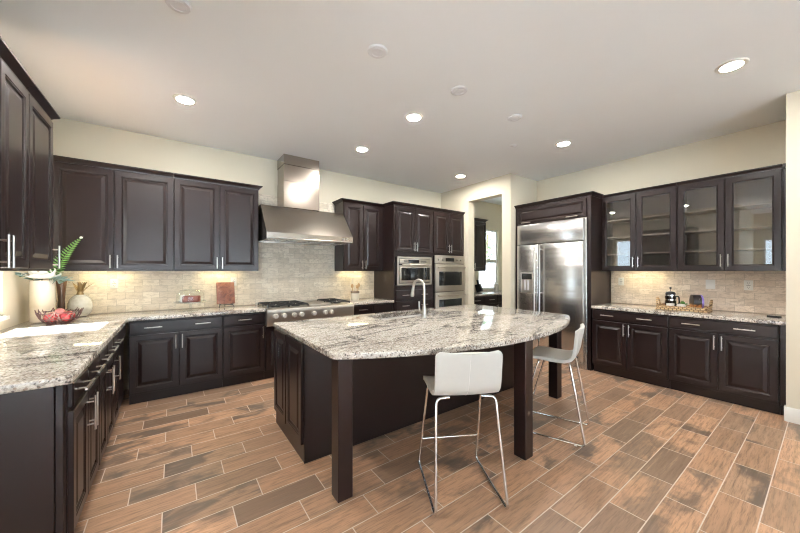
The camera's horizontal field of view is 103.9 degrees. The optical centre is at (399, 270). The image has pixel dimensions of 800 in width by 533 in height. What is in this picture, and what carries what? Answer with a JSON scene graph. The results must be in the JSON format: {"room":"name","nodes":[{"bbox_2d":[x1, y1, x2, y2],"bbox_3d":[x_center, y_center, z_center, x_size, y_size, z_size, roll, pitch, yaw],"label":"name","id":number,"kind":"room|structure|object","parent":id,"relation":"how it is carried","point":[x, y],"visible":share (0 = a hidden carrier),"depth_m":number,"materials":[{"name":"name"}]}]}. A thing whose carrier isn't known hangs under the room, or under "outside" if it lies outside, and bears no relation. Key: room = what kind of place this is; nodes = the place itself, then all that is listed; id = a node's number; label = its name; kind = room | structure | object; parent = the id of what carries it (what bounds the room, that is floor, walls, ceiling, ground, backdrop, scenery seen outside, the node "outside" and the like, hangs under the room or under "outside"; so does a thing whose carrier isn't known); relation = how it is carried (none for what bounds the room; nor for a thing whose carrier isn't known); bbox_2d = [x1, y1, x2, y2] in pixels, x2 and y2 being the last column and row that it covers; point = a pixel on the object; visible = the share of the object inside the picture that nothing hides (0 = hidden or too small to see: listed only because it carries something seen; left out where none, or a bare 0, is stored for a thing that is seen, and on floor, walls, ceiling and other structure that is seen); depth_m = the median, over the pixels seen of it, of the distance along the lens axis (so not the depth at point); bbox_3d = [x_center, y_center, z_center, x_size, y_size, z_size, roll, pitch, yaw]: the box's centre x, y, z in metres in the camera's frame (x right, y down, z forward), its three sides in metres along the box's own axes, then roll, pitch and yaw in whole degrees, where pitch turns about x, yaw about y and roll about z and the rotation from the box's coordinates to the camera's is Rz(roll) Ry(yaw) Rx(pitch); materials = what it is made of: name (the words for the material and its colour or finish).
{"room":"kitchen","nodes":[
{"label":"kitchen","id":0,"kind":"room"},
{"bbox_2d":[0,271,37,329],"bbox_3d":[-2.809,-0.125,1.848,0.120,3.030,3.390,0,0,-36],"label":"wall","id":1,"kind":"structure","parent":0,"point":[14,289],"depth_m":2.74,"materials":[{"name":"beige paint"}]},
{"bbox_2d":[0,315,9,321],"bbox_3d":[-3.099,0.385,2.333,0.080,0.030,0.635,0,0,-36],"label":"window sill","id":2,"kind":"structure","parent":1,"relation":"attached to","point":[2,318],"depth_m":2.54,"materials":[{"name":"white paint"}]},
{"bbox_2d":[0,36,34,270],"bbox_3d":[-2.161,-0.568,1.458,0.466,1.135,0.768,0,0,-36],"label":"upper cabinet","id":3,"kind":"object","parent":1,"relation":"attached to","point":[14,79],"visible":1,"depth_m":1.70,"materials":[{"name":"brown wood"}]},
{"bbox_2d":[24,84,59,270],"bbox_3d":[-2.540,-0.568,1.981,0.466,1.135,0.520,0,0,-36],"label":"upper cabinet","id":4,"kind":"object","parent":1,"relation":"attached to","point":[41,112],"visible":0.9,"depth_m":2.05,"materials":[{"name":"brown wood"}]},
{"bbox_2d":[51,118,501,389],"bbox_3d":[-0.508,-0.125,5.684,8.350,3.030,0.120,0,0,-36],"label":"wall","id":5,"kind":"structure","parent":0,"point":[71,138],"depth_m":4.15,"materials":[{"name":"beige paint"}]},
{"bbox_2d":[52,155,173,270],"bbox_3d":[-3.175,-0.568,3.428,1.133,1.135,0.378,0,0,-36],"label":"upper cabinet","id":6,"kind":"object","parent":5,"relation":"attached to","point":[123,215],"visible":0.89,"depth_m":3.33,"materials":[{"name":"brown wood"}]},
{"bbox_2d":[38,194,373,313],"bbox_3d":[-2.111,-0.310,4.441,4.055,1.600,0.010,0,0,-36],"label":"wall tile","id":7,"kind":"structure","parent":5,"relation":"attached to","point":[286,272],"depth_m":4.43,"materials":[{"name":"tile"}]},
{"bbox_2d":[110,279,117,288],"bbox_3d":[-3.274,0.145,3.588,0.072,0.115,0.006,0,0,-36],"label":"wall outlet","id":8,"kind":"object","parent":7,"relation":"attached to","point":[113,282],"visible":1,"depth_m":3.58,"materials":[{"name":"white plastic"}]},
{"bbox_2d":[231,277,236,285],"bbox_3d":[-2.286,0.145,4.304,0.072,0.115,0.006,0,0,-36],"label":"wall outlet","id":9,"kind":"object","parent":7,"relation":"attached to","point":[233,279],"visible":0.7,"depth_m":4.31,"materials":[{"name":"white plastic"}]},
{"bbox_2d":[174,173,262,270],"bbox_3d":[-2.325,-0.568,4.044,0.962,1.135,0.378,0,0,-36],"label":"upper cabinet","id":10,"kind":"object","parent":5,"relation":"attached to","point":[216,220],"visible":0.98,"depth_m":3.88,"materials":[{"name":"brown wood"}]},
{"bbox_2d":[258,154,352,245],"bbox_3d":[-1.371,-1.024,4.541,1.206,1.229,0.693,0,0,-36],"label":"range hood","id":11,"kind":"object","parent":5,"relation":"attached to","point":[296,218],"visible":1,"depth_m":4.46,"materials":[{"name":"metal"}]},
{"bbox_2d":[332,198,383,270],"bbox_3d":[-0.682,-0.568,5.236,0.801,1.135,0.378,0,0,-36],"label":"upper cabinet","id":12,"kind":"object","parent":5,"relation":"attached to","point":[365,220],"visible":0.99,"depth_m":5.12,"materials":[{"name":"brown wood"}]},
{"bbox_2d":[474,218,487,270],"bbox_3d":[1.493,-0.568,6.813,0.895,1.135,0.378,0,0,-36],"label":"upper cabinet","id":13,"kind":"object","parent":5,"relation":"attached to","point":[479,224],"visible":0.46,"depth_m":6.81,"materials":[{"name":"brown wood"}]},
{"bbox_2d":[482,229,496,288],"bbox_3d":[2.095,-0.280,7.571,0.720,1.440,0.060,0,0,-36],"label":"window","id":14,"kind":"structure","parent":5,"relation":"in","point":[494,261],"depth_m":7.74,"materials":[{"name":"white plastic"}]},
{"bbox_2d":[0,0,799,204],"bbox_3d":[1.203,-1.690,1.391,10.820,0.100,9.080,0,0,-36],"label":"ceiling","id":15,"kind":"structure","parent":0,"point":[618,80],"depth_m":2.59,"materials":[{"name":"paint"}]},
{"bbox_2d":[164,0,191,13],"bbox_3d":[-1.356,-1.628,1.913,0.140,0.022,0.139,0,0,-36],"label":"cap","id":16,"kind":"object","parent":15,"relation":"attached to","point":[179,6],"visible":1,"depth_m":1.92,"materials":[{"name":"plastic"}]},
{"bbox_2d":[173,94,196,104],"bbox_3d":[-2.056,-1.634,2.994,0.194,0.012,0.194,0,0,-36],"label":"recessed light","id":17,"kind":"object","parent":15,"relation":"in","point":[183,99],"visible":1,"depth_m":2.98,"materials":[{"name":"white paint"}]},
{"bbox_2d":[355,146,368,151],"bbox_3d":[-0.511,-1.634,4.209,0.194,0.012,0.194,0,0,-36],"label":"recessed light","id":18,"kind":"object","parent":15,"relation":"in","point":[359,148],"visible":1,"depth_m":4.20,"materials":[{"name":"white paint"}]},
{"bbox_2d":[367,44,387,58],"bbox_3d":[-0.168,-1.632,2.334,0.150,0.014,0.149,0,0,-36],"label":"cap","id":19,"kind":"object","parent":15,"relation":"attached to","point":[377,51],"visible":1,"depth_m":2.32,"materials":[{"name":"plastic"}]},
{"bbox_2d":[405,112,422,121],"bbox_3d":[0.149,-1.634,3.335,0.194,0.012,0.194,0,0,-36],"label":"recessed light","id":20,"kind":"object","parent":15,"relation":"in","point":[412,117],"visible":1,"depth_m":3.33,"materials":[{"name":"white paint"}]},
{"bbox_2d":[451,86,466,95],"bbox_3d":[0.536,-1.632,2.845,0.150,0.014,0.149,0,0,-36],"label":"cap","id":21,"kind":"object","parent":15,"relation":"attached to","point":[458,90],"visible":1,"depth_m":2.82,"materials":[{"name":"plastic"}]},
{"bbox_2d":[455,174,465,177],"bbox_3d":[1.044,-1.634,5.406,0.194,0.012,0.194,0,0,-36],"label":"recessed light","id":22,"kind":"object","parent":15,"relation":"in","point":[459,175],"visible":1,"depth_m":5.40,"materials":[{"name":"white paint"}]},
{"bbox_2d":[507,114,521,121],"bbox_3d":[1.223,-1.632,3.346,0.150,0.014,0.149,0,0,-36],"label":"cap","id":23,"kind":"object","parent":15,"relation":"attached to","point":[515,117],"visible":1,"depth_m":3.32,"materials":[{"name":"plastic"}]},
{"bbox_2d":[555,140,571,146],"bbox_3d":[2.103,-1.634,4.028,0.194,0.012,0.194,0,0,-36],"label":"recessed light","id":24,"kind":"object","parent":15,"relation":"in","point":[567,142],"visible":1,"depth_m":4.01,"materials":[{"name":"white paint"}]},
{"bbox_2d":[714,57,749,73],"bbox_3d":[2.646,-1.634,2.500,0.194,0.012,0.194,0,0,-36],"label":"recessed light","id":25,"kind":"object","parent":15,"relation":"in","point":[732,65],"visible":1,"depth_m":2.49,"materials":[{"name":"white paint"}]},
{"bbox_2d":[74,358,799,532],"bbox_3d":[1.211,1.440,1.397,10.800,0.100,9.040,0,0,-36],"label":"floor","id":26,"kind":"structure","parent":0,"point":[653,458],"depth_m":2.20,"materials":[{"name":"brown tile"}]},
{"bbox_2d":[0,385,65,532],"bbox_3d":[-1.852,0.953,1.244,0.722,0.874,0.058,0,0,-36],"label":"end panel","id":27,"kind":"object","parent":26,"relation":"on","point":[32,422],"visible":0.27,"depth_m":1.38,"materials":[{"name":"brown wood"}]},
{"bbox_2d":[66,355,105,532],"bbox_3d":[-2.034,0.953,1.550,0.784,0.874,0.648,0,0,-36],"label":"base cabinet","id":28,"kind":"object","parent":26,"relation":"on","point":[82,395],"visible":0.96,"depth_m":1.62,"materials":[{"name":"brown wood"}]},
{"bbox_2d":[96,338,118,464],"bbox_3d":[-2.404,0.953,2.060,0.784,0.874,0.608,0,0,-36],"label":"base cabinet","id":29,"kind":"object","parent":26,"relation":"on","point":[107,374],"visible":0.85,"depth_m":2.24,"materials":[{"name":"brown wood"}]},
{"bbox_2d":[113,324,125,424],"bbox_3d":[-2.823,0.953,2.638,0.784,0.874,0.815,0,0,-36],"label":"base cabinet","id":30,"kind":"object","parent":26,"relation":"on","point":[119,337],"visible":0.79,"depth_m":2.71,"materials":[{"name":"brown wood"}]},
{"bbox_2d":[129,315,222,404],"bbox_3d":[-2.600,0.953,3.682,0.847,0.874,0.664,0,0,-36],"label":"base cabinet","id":31,"kind":"object","parent":26,"relation":"on","point":[172,357],"visible":0.97,"depth_m":3.43,"materials":[{"name":"brown wood"}]},
{"bbox_2d":[222,312,264,386],"bbox_3d":[-2.068,0.953,4.068,0.466,0.874,0.664,0,0,-36],"label":"base cabinet","id":32,"kind":"object","parent":26,"relation":"on","point":[244,333],"visible":0.88,"depth_m":3.83,"materials":[{"name":"brown wood"}]},
{"bbox_2d":[0,305,265,394],"bbox_3d":[-2.087,0.496,2.723,2.075,0.040,2.799,0,0,-36],"label":"countertop","id":33,"kind":"structure","parent":32,"relation":"on","point":[40,355],"depth_m":2.06,"materials":[{"name":"stone"}]},
{"bbox_2d":[29,280,55,322],"bbox_3d":[-3.352,0.282,2.937,0.166,0.388,0.166,0,0,-36],"label":"vase","id":34,"kind":"object","parent":33,"relation":"on","point":[42,294],"visible":0.73,"depth_m":2.88,"materials":[{"name":"beige ceramic"}]},
{"bbox_2d":[21,268,61,280],"bbox_3d":[-3.311,0.212,2.898,0.242,0.479,0.247,0,0,-36],"label":"flower","id":35,"kind":"object","parent":34,"relation":"in","point":[41,275],"visible":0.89,"depth_m":2.85,"materials":[{"name":"white plant"}]},
{"bbox_2d":[15,272,73,283],"bbox_3d":[-3.280,0.228,2.904,0.151,0.437,0.382,0,0,42],"label":"eucalyptus sprig","id":36,"kind":"object","parent":34,"relation":"in","point":[60,279],"visible":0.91,"depth_m":2.94,"materials":[{"name":"green plant"}]},
{"bbox_2d":[48,236,82,279],"bbox_3d":[-3.252,0.049,3.025,0.102,0.794,0.268,0,0,42],"label":"frond","id":37,"kind":"object","parent":34,"relation":"in","point":[80,237],"visible":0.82,"depth_m":3.04,"materials":[{"name":"green plant"}]},
{"bbox_2d":[34,307,83,324],"bbox_3d":[-3.100,0.407,2.851,0.313,0.137,0.309,0,0,-36],"label":"wire bowl","id":38,"kind":"object","parent":33,"relation":"on","point":[38,315],"visible":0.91,"depth_m":2.79,"materials":[{"name":"red metal"}]},
{"bbox_2d":[43,313,57,322],"bbox_3d":[-3.109,0.415,2.786,0.090,0.087,0.089,0,0,-36],"label":"fruit","id":39,"kind":"object","parent":38,"relation":"in","point":[55,318],"visible":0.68,"depth_m":2.77,"materials":[{"name":"food"}]},
{"bbox_2d":[53,308,65,315],"bbox_3d":[-3.100,0.377,2.854,0.080,0.078,0.079,0,0,-36],"label":"fruit","id":40,"kind":"object","parent":38,"relation":"in","point":[60,310],"visible":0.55,"depth_m":2.83,"materials":[{"name":"food"}]},
{"bbox_2d":[59,312,71,321],"bbox_3d":[-3.031,0.415,2.844,0.090,0.087,0.089,0,0,-36],"label":"fruit","id":41,"kind":"object","parent":38,"relation":"in","point":[64,314],"visible":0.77,"depth_m":2.82,"materials":[{"name":"food"}]},
{"bbox_2d":[56,281,66,309],"bbox_3d":[-3.394,0.287,3.140,0.080,0.378,0.080,0,0,-36],"label":"bud vase","id":42,"kind":"object","parent":33,"relation":"on","point":[61,288],"visible":0.6,"depth_m":3.12,"materials":[{"name":"brown ceramic"}]},
{"bbox_2d":[67,282,92,316],"bbox_3d":[-3.361,0.293,3.294,0.201,0.364,0.196,0,0,-36],"label":"ornament","id":43,"kind":"object","parent":33,"relation":"on","point":[79,300],"visible":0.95,"depth_m":3.26,"materials":[{"name":"white ceramic"}]},
{"bbox_2d":[174,288,206,311],"bbox_3d":[-2.504,0.326,3.743,0.330,0.300,0.330,0,0,-36],"label":"cake stand","id":44,"kind":"object","parent":33,"relation":"on","point":[200,301],"visible":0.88,"depth_m":3.68,"materials":[{"name":"clear glass"}]},
{"bbox_2d":[180,295,200,301],"bbox_3d":[-2.505,0.328,3.743,0.193,0.082,0.092,0,0,-16],"label":"loaf","id":45,"kind":"object","parent":44,"relation":"on","point":[183,298],"visible":0.93,"depth_m":3.70,"materials":[{"name":"red food"}]},
{"bbox_2d":[255,298,353,326],"bbox_3d":[-1.357,0.570,4.515,1.204,0.256,0.752,0,0,-36],"label":"rangetop","id":46,"kind":"object","parent":33,"relation":"on","point":[292,310],"visible":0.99,"depth_m":4.27,"materials":[{"name":"metal"}]},
{"bbox_2d":[258,301,346,308],"bbox_3d":[-1.380,0.482,4.547,1.180,0.006,0.593,0,0,-36],"label":"cooktop","id":47,"kind":"object","parent":46,"relation":"in","point":[310,303],"depth_m":4.42,"materials":[{"name":"metal"}]},
{"bbox_3d":[-2.283,0.389,4.104,0.179,0.171,0.183,0,0,-36],"label":"easel","id":48,"kind":"object","parent":33,"relation":"on","visible":0},
{"bbox_2d":[216,282,234,303],"bbox_3d":[-2.289,0.290,4.112,0.210,0.281,0.074,0,0,-36],"label":"art tile","id":49,"kind":"structure","parent":48,"relation":"on","point":[225,291],"depth_m":4.10,"materials":[{"name":"red tile"}]},
{"bbox_2d":[264,326,275,378],"bbox_3d":[-1.389,1.045,4.560,1.208,0.690,0.664,0,0,-36],"label":"base cabinet","id":50,"kind":"object","parent":26,"relation":"on","point":[269,331],"visible":0.09,"depth_m":4.01,"materials":[{"name":"brown wood"}]},
{"bbox_2d":[354,303,392,314],"bbox_3d":[-0.590,0.953,5.139,0.762,0.874,0.664,0,0,-36],"label":"base cabinet","id":51,"kind":"object","parent":26,"relation":"on","point":[383,307],"visible":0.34,"depth_m":4.91,"materials":[{"name":"brown wood"}]},
{"bbox_2d":[342,298,393,304],"bbox_3d":[-0.592,0.496,5.144,0.764,0.040,0.634,0,0,-36],"label":"countertop","id":52,"kind":"structure","parent":51,"relation":"on","point":[362,301],"depth_m":5.03,"materials":[{"name":"stone"}]},
{"bbox_2d":[351,291,358,300],"bbox_3d":[-0.733,0.400,5.101,0.141,0.150,0.141,0,0,-36],"label":"utensil crock","id":53,"kind":"object","parent":52,"relation":"on","point":[354,294],"visible":0.97,"depth_m":5.04,"materials":[{"name":"white ceramic"}]},
{"bbox_2d":[274,313,561,502],"bbox_3d":[0.443,0.953,2.986,2.726,0.874,1.684,0,0,-36],"label":"kitchen island","id":54,"kind":"object","parent":26,"relation":"on","point":[324,406],"visible":0.7,"depth_m":2.38,"materials":[{"name":"brown wood"}]},
{"bbox_2d":[273,304,569,359],"bbox_3d":[0.446,0.496,3.006,2.759,0.040,1.735,0,0,-36],"label":"island countertop","id":55,"kind":"structure","parent":54,"relation":"on","point":[460,328],"depth_m":2.50,"materials":[{"name":"stone"}]},
{"bbox_2d":[378,313,435,319],"bbox_3d":[0.109,0.614,3.445,0.892,0.193,0.352,0,0,-36],"label":"sink","id":56,"kind":"object","parent":55,"relation":"in","point":[407,316],"visible":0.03,"depth_m":3.61,"materials":[{"name":"metal"}]},
{"bbox_2d":[410,279,427,317],"bbox_3d":[0.188,0.279,3.282,0.112,0.395,0.221,0,0,-36],"label":"faucet","id":57,"kind":"object","parent":55,"relation":"on","point":[424,311],"visible":1,"depth_m":3.22,"materials":[{"name":"silver metal"}]},
{"bbox_2d":[374,201,464,310],"bbox_3d":[0.382,0.128,5.825,1.696,2.525,0.694,0,0,-36],"label":"tall cabinet","id":58,"kind":"object","parent":26,"relation":"on","point":[410,230],"visible":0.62,"depth_m":5.40,"materials":[{"name":"brown wood"}]},
{"bbox_2d":[395,256,431,285],"bbox_3d":[0.143,0.000,5.511,0.750,0.480,0.510,0,0,-36],"label":"microwave","id":59,"kind":"object","parent":58,"relation":"in","point":[407,269],"visible":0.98,"depth_m":5.30,"materials":[{"name":"silver metal"}]},
{"bbox_2d":[434,255,465,307],"bbox_3d":[0.791,0.367,6.021,0.755,1.305,0.637,0,0,-36],"label":"double oven","id":60,"kind":"object","parent":58,"relation":"in","point":[449,271],"visible":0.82,"depth_m":5.79,"materials":[{"name":"silver metal"}]},
{"bbox_2d":[418,350,508,516],"bbox_3d":[0.380,0.928,2.031,0.445,0.924,0.522,0,0,-7],"label":"bar stool","id":61,"kind":"object","parent":26,"relation":"on","point":[463,373],"visible":1,"depth_m":1.83,"materials":[{"name":"white plastic"}]},
{"bbox_2d":[474,295,501,306],"bbox_3d":[2.109,0.953,7.096,2.245,0.874,0.664,0,0,-36],"label":"pantry cabinet","id":62,"kind":"object","parent":26,"relation":"on","point":[494,300],"visible":0.2,"depth_m":6.57,"materials":[{"name":"brown wood"}]},
{"bbox_2d":[474,290,501,296],"bbox_3d":[2.103,0.496,7.103,2.247,0.040,0.644,0,0,-36],"label":"countertop","id":63,"kind":"structure","parent":62,"relation":"on","point":[482,293],"depth_m":6.63,"materials":[{"name":"stone"}]},
{"bbox_2d":[475,280,482,291],"bbox_3d":[1.756,0.337,6.965,0.155,0.275,0.110,0,0,34],"label":"knife block","id":64,"kind":"object","parent":63,"relation":"on","point":[478,286],"visible":0.99,"depth_m":6.93,"materials":[{"name":"black wood"}]},
{"bbox_2d":[494,282,498,291],"bbox_3d":[2.192,0.357,7.147,0.110,0.238,0.110,0,0,-36],"label":"jar","id":65,"kind":"object","parent":63,"relation":"on","point":[496,286],"visible":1,"depth_m":7.10,"materials":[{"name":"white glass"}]},
{"bbox_2d":[517,217,587,369],"bbox_3d":[2.528,0.315,4.998,0.749,2.150,1.090,0,0,-36],"label":"refrigerator","id":66,"kind":"object","parent":26,"relation":"on","point":[552,257],"visible":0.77,"depth_m":4.69,"materials":[{"name":"metal"}]},
{"bbox_2d":[533,323,589,446],"bbox_3d":[1.360,0.928,2.771,0.522,0.924,0.445,0,0,35],"label":"bar stool","id":67,"kind":"object","parent":26,"relation":"on","point":[544,353],"visible":0.84,"depth_m":2.67,"materials":[{"name":"white plastic"}]},
{"bbox_2d":[592,308,669,388],"bbox_3d":[3.156,0.953,4.186,0.734,0.874,0.826,0,0,-36],"label":"base cabinet","id":68,"kind":"object","parent":26,"relation":"on","point":[629,345],"visible":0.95,"depth_m":3.95,"materials":[{"name":"brown wood"}]},
{"bbox_2d":[669,315,779,414],"bbox_3d":[3.642,0.953,3.516,0.734,0.874,0.826,0,0,-36],"label":"base cabinet","id":69,"kind":"object","parent":26,"relation":"on","point":[735,362],"visible":0.99,"depth_m":3.28,"materials":[{"name":"brown wood"}]},
{"bbox_2d":[591,303,785,325],"bbox_3d":[3.418,0.496,3.839,0.697,0.040,1.699,0,0,-36],"label":"countertop","id":70,"kind":"structure","parent":69,"relation":"on","point":[762,318],"depth_m":3.51,"materials":[{"name":"stone"}]},
{"bbox_2d":[655,297,712,312],"bbox_3d":[3.469,0.403,3.836,0.312,0.145,0.521,0,0,-36],"label":"wicker tray","id":71,"kind":"object","parent":70,"relation":"on","point":[660,305],"visible":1,"depth_m":3.74,"materials":[{"name":"beige wicker"}]},
{"bbox_2d":[665,287,679,305],"bbox_3d":[3.419,0.332,3.924,0.103,0.263,0.156,0,0,-16],"label":"press","id":72,"kind":"object","parent":71,"relation":"on","point":[670,296],"visible":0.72,"depth_m":3.91,"materials":[{"name":"silver metal"}]},
{"bbox_2d":[689,295,703,307],"bbox_3d":[3.563,0.373,3.762,0.093,0.178,0.177,0,0,29],"label":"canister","id":73,"kind":"object","parent":71,"relation":"on","point":[697,301],"visible":0.82,"depth_m":3.71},
{"bbox_2d":[767,315,781,317],"bbox_3d":[3.805,0.464,3.185,0.048,0.022,0.090,0,0,-16],"label":"phone","id":74,"kind":"object","parent":70,"relation":"on","point":[770,316],"visible":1,"depth_m":3.18,"materials":[{"name":"black plastic"}]},
{"bbox_2d":[780,325,785,414],"bbox_3d":[3.924,0.953,3.181,0.670,0.874,0.041,0,0,-36],"label":"strip","id":75,"kind":"object","parent":26,"relation":"on","point":[782,327],"visible":0.33,"depth_m":2.99,"materials":[{"name":"brown wood"}]},
{"bbox_2d":[441,176,501,304],"bbox_3d":[1.377,-0.125,6.044,0.165,3.030,1.510,0,0,-36],"label":"wall","id":76,"kind":"structure","parent":0,"point":[462,199],"depth_m":6.04,"materials":[{"name":"beige paint"}]},
{"bbox_2d":[502,173,536,308],"bbox_3d":[2.824,-0.125,6.055,2.520,3.030,0.170,0,0,-36],"label":"wall","id":77,"kind":"structure","parent":0,"point":[516,190],"depth_m":5.31,"materials":[{"name":"beige paint"}]},
{"bbox_2d":[514,191,610,370],"bbox_3d":[2.571,0.145,5.001,0.724,2.490,1.230,0,0,-36],"label":"tall cabinet","id":78,"kind":"object","parent":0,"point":[587,204],"visible":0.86,"depth_m":4.52,"materials":[{"name":"brown wood"}]},
{"bbox_2d":[537,120,785,314],"bbox_3d":[3.404,-0.125,4.573,0.120,3.030,2.910,0,0,-36],"label":"wall","id":79,"kind":"structure","parent":0,"point":[765,145],"depth_m":4.09,"materials":[{"name":"beige paint"}]},
{"bbox_2d":[601,182,676,270],"bbox_3d":[3.292,-0.546,4.293,0.388,1.092,0.840,0,0,-36],"label":"upper cabinet","id":80,"kind":"object","parent":79,"relation":"attached to","point":[639,226],"visible":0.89,"depth_m":4.29,"materials":[{"name":"brown wood"}]},
{"bbox_2d":[607,213,669,223],"bbox_3d":[3.325,-0.719,4.317,0.291,0.018,0.798,0,0,-36],"label":"shelf","id":81,"kind":"object","parent":80,"relation":"attached to","point":[662,217],"depth_m":4.32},
{"bbox_2d":[607,232,669,239],"bbox_3d":[3.325,-0.479,4.317,0.291,0.018,0.798,0,0,-36],"label":"shelf","id":82,"kind":"object","parent":80,"relation":"attached to","point":[664,235],"depth_m":4.31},
{"bbox_2d":[607,251,669,255],"bbox_3d":[3.325,-0.239,4.317,0.291,0.018,0.798,0,0,-36],"label":"shelf","id":83,"kind":"object","parent":80,"relation":"attached to","point":[645,253],"depth_m":4.34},
{"bbox_2d":[611,271,785,314],"bbox_3d":[3.703,0.235,4.049,0.010,0.481,1.706,0,0,-36],"label":"wall tile","id":84,"kind":"structure","parent":79,"relation":"attached to","point":[768,294],"depth_m":3.84,"materials":[{"name":"beige tile"}]},
{"bbox_2d":[618,278,623,284],"bbox_3d":[3.271,0.155,4.631,0.006,0.115,0.072,0,0,-36],"label":"wall outlet","id":85,"kind":"object","parent":84,"relation":"attached to","point":[620,280],"visible":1,"depth_m":4.63,"materials":[{"name":"white plastic"}]},
{"bbox_2d":[706,280,714,288],"bbox_3d":[3.827,0.165,3.861,0.010,0.115,0.085,0,0,-36],"label":"wall outlet","id":86,"kind":"object","parent":84,"relation":"attached to","point":[710,284],"visible":1,"depth_m":3.86,"materials":[{"name":"white plastic"}]},
{"bbox_2d":[744,280,752,289],"bbox_3d":[4.013,0.165,3.607,0.006,0.115,0.072,0,0,-36],"label":"wall outlet","id":87,"kind":"object","parent":84,"relation":"attached to","point":[748,284],"visible":1,"depth_m":3.60,"materials":[{"name":"white plastic"}]},
{"bbox_2d":[677,164,782,270],"bbox_3d":[3.782,-0.546,3.617,0.388,1.092,0.826,0,0,-36],"label":"upper cabinet","id":88,"kind":"object","parent":79,"relation":"attached to","point":[733,221],"visible":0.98,"depth_m":3.58,"materials":[{"name":"brown wood"}]},
{"bbox_2d":[685,202,771,215],"bbox_3d":[3.815,-0.719,3.641,0.291,0.018,0.784,0,0,-36],"label":"shelf","id":89,"kind":"object","parent":88,"relation":"attached to","point":[765,205],"depth_m":3.61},
{"bbox_2d":[685,224,771,234],"bbox_3d":[3.815,-0.479,3.641,0.291,0.018,0.784,0,0,-36],"label":"shelf","id":90,"kind":"object","parent":88,"relation":"attached to","point":[759,228],"depth_m":3.62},
{"bbox_2d":[685,247,771,252],"bbox_3d":[3.815,-0.239,3.641,0.291,0.018,0.784,0,0,-36],"label":"shelf","id":91,"kind":"object","parent":88,"relation":"attached to","point":[737,249],"depth_m":3.62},
{"bbox_2d":[786,90,799,409],"bbox_3d":[5.189,-0.125,1.446,0.900,3.030,4.250,0,0,-36],"label":"wall","id":92,"kind":"structure","parent":0,"point":[793,98],"depth_m":2.87,"materials":[{"name":"beige paint"}]},
{"bbox_2d":[783,163,785,270],"bbox_3d":[4.048,-0.546,3.271,0.363,1.092,0.041,0,0,-36],"label":"strip","id":93,"kind":"object","parent":92,"relation":"attached to","point":[784,164],"visible":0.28,"depth_m":3.19,"materials":[{"name":"brown wood"}]},
{"bbox_2d":[784,405,785,420],"bbox_3d":[3.589,1.323,2.918,0.064,0.135,0.012,0,0,-36],"label":"baseboard","id":94,"kind":"structure","parent":92,"relation":"attached to","point":[784,405],"depth_m":2.90,"materials":[{"name":"white paint"}]},
{"bbox_2d":[786,407,799,424],"bbox_3d":[4.813,1.323,1.186,0.014,0.135,4.230,0,0,-36],"label":"baseboard","id":95,"kind":"structure","parent":92,"relation":"attached to","point":[792,414],"depth_m":2.86,"materials":[{"name":"white paint"}]},
{"label":"outside","id":96,"kind":"structure","parent":0,"visible":0},
{"bbox_3d":[-3.845,1.595,9.564,85.000,0.190,100.000,0,0,-36],"label":"ground","id":97,"kind":"structure","parent":96,"visible":0},
{"bbox_2d":[479,265,493,286],"bbox_3d":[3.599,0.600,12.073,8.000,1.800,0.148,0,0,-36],"label":"window","id":98,"kind":"structure","parent":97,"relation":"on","point":[486,278],"depth_m":11.75,"materials":[{"name":"white glass"}]},
{"bbox_2d":[486,232,493,264],"bbox_3d":[4.555,-0.797,16.248,3.569,4.645,3.195,0,0,-36],"label":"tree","id":99,"kind":"object","parent":97,"relation":"on","point":[487,234],"visible":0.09,"depth_m":16.17,"materials":[{"name":"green plant"}]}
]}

